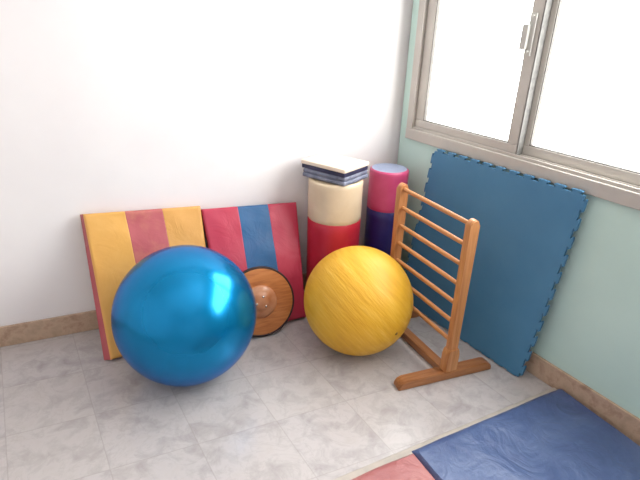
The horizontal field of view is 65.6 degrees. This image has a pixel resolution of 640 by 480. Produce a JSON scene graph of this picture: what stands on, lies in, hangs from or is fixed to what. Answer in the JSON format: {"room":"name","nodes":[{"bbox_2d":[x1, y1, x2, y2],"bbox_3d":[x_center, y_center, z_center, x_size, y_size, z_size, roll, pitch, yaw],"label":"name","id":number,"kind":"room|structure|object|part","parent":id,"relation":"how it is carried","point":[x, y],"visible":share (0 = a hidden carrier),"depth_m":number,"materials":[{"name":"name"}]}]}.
{"room":"physical therapy room","nodes":[
{"label":"physical therapy room","id":0,"kind":"room"},
{"bbox_2d":[0,0,412,326],"bbox_3d":[-1.278,-0.780,2.133,4.062,2.700,0.169,-8,26,-22],"label":"wall","id":1,"kind":"structure","parent":0,"point":[106,105],"depth_m":2.41,"materials":[{"name":"white paint"}]},
{"bbox_2d":[0,273,305,346],"bbox_3d":[-1.274,0.434,2.589,3.736,0.112,0.014,-8,26,-22],"label":"baseboard","id":2,"kind":"structure","parent":1,"relation":"attached to","point":[30,331],"depth_m":2.54,"materials":[{"name":"beige stone"}]},
{"bbox_2d":[0,290,551,479],"bbox_3d":[-0.088,1.356,0.883,4.006,0.100,5.368,-12,28,-29],"label":"floor","id":3,"kind":"structure","parent":0,"point":[293,406],"depth_m":2.14,"materials":[{"name":"tile"}]},
{"bbox_2d":[80,206,205,359],"bbox_3d":[-0.836,0.189,2.496,0.567,0.665,0.317,-9,26,-24],"label":"mat","id":4,"kind":"object","parent":3,"relation":"on","point":[115,242],"visible":0.56,"depth_m":2.41,"materials":[{"name":"yellow plastic"}]},
{"bbox_2d":[111,245,255,386],"bbox_3d":[-0.603,0.334,2.242,0.627,0.623,0.627,-12,28,-29],"label":"exercise ball","id":5,"kind":"object","parent":3,"relation":"on","point":[182,315],"visible":1,"depth_m":2.01,"materials":[{"name":"blue plastic"}]},
{"bbox_2d":[201,202,305,320],"bbox_3d":[-0.336,0.137,2.704,0.531,0.622,0.320,-8,26,-22],"label":"mat","id":6,"kind":"object","parent":3,"relation":"on","point":[267,235],"visible":0.57,"depth_m":2.69,"materials":[{"name":"red plastic"}]},
{"bbox_2d":[243,266,293,336],"bbox_3d":[-0.314,0.324,2.617,0.374,0.356,0.148,-9,26,-23],"label":"board","id":7,"kind":"object","parent":3,"relation":"on","point":[273,293],"visible":0.69,"depth_m":2.62,"materials":[{"name":"brown wood"}]},
{"bbox_2d":[306,178,362,282],"bbox_3d":[0.073,0.019,2.818,0.296,0.772,0.296,-12,28,-29],"label":"roll","id":8,"kind":"object","parent":3,"relation":"on","point":[334,210],"visible":0.56,"depth_m":2.63,"materials":[{"name":"red plastic"}]},
{"bbox_2d":[303,168,367,185],"bbox_3d":[0.084,-0.361,2.667,0.282,0.046,0.234,19,29,33],"label":"pad","id":9,"kind":"object","parent":8,"relation":"on","point":[321,176],"visible":0.59,"depth_m":2.58,"materials":[{"name":"fabric"}]},
{"bbox_2d":[301,152,368,177],"bbox_3d":[0.080,-0.403,2.650,0.290,0.044,0.224,19,29,34],"label":"board","id":10,"kind":"object","parent":9,"relation":"on","point":[329,163],"visible":1,"depth_m":2.60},
{"bbox_2d":[304,246,412,355],"bbox_3d":[0.191,0.299,2.485,0.544,0.541,0.544,-12,28,-29],"label":"exercise ball","id":11,"kind":"object","parent":3,"relation":"on","point":[358,300],"visible":1,"depth_m":2.28,"materials":[{"name":"yellow plastic"}]},
{"bbox_2d":[364,163,408,255],"bbox_3d":[0.377,-0.042,2.951,0.222,0.795,0.221,-12,28,-29],"label":"roll","id":12,"kind":"object","parent":3,"relation":"on","point":[384,178],"visible":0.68,"depth_m":2.79,"materials":[{"name":"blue plastic"}]},
{"bbox_2d":[390,183,490,390],"bbox_3d":[0.495,0.186,2.429,0.514,0.812,0.613,-9,26,-24],"label":"stand","id":13,"kind":"object","parent":3,"relation":"on","point":[446,367],"visible":0.88,"depth_m":2.33,"materials":[{"name":"brown wood"}]},
{"bbox_3d":[0.402,0.067,2.633,0.050,0.766,0.034,-9,26,-24],"label":"post","id":14,"kind":"part","parent":13,"relation":"part of","materials":[{"name":"brown wood"}]},
{"bbox_3d":[0.498,0.534,2.590,0.048,0.038,0.454,-9,26,-24],"label":"rail","id":15,"kind":"part","parent":13,"relation":"part of","materials":[{"name":"brown wood"}]},
{"bbox_3d":[0.623,0.264,2.211,0.050,0.766,0.034,-9,26,-24],"label":"post","id":16,"kind":"part","parent":13,"relation":"part of","materials":[{"name":"brown wood"}]},
{"bbox_2d":[333,387,639,479],"bbox_3d":[0.678,1.054,1.444,1.610,0.044,1.302,-10,27,-25],"label":"mat","id":17,"kind":"object","parent":3,"relation":"on","point":[549,434],"visible":1,"depth_m":1.93,"materials":[{"name":"blue plastic"}]},
{"bbox_2d":[404,149,587,376],"bbox_3d":[0.777,0.079,2.517,0.087,0.946,0.950,-12,28,-29],"label":"foam mat","id":18,"kind":"object","parent":3,"relation":"on","point":[528,225],"visible":0.82,"depth_m":2.40,"materials":[{"name":"blue rubber"}]},
{"bbox_2d":[397,0,639,417],"bbox_3d":[1.778,-0.161,0.995,0.150,2.700,4.684,-12,28,-29],"label":"wall","id":19,"kind":"structure","parent":0,"point":[590,330],"depth_m":2.09,"materials":[{"name":"green paint"}]},
{"bbox_2d":[405,0,639,210],"bbox_3d":[1.285,-0.676,1.576,0.124,1.265,2.770,-12,28,-29],"label":"window","id":20,"kind":"structure","parent":19,"relation":"in","point":[612,183],"depth_m":2.21,"materials":[{"name":"metal"}]},
{"bbox_3d":[0.747,-1.037,2.330,0.028,1.148,0.689,-12,28,-29],"label":"sash","id":21,"kind":"part","parent":20,"relation":"part of","materials":[{"name":"metal"}]},
{"bbox_3d":[1.477,-0.564,1.332,0.028,1.148,2.012,-12,28,-29],"label":"sash","id":22,"kind":"part","parent":20,"relation":"part of","materials":[{"name":"metal"}]},
{"bbox_2d":[524,350,639,445],"bbox_3d":[1.624,1.007,1.542,0.014,0.112,4.540,-12,28,-29],"label":"baseboard","id":23,"kind":"structure","parent":19,"relation":"attached to","point":[624,421],"depth_m":2.19,"materials":[{"name":"beige stone"}]}
]}

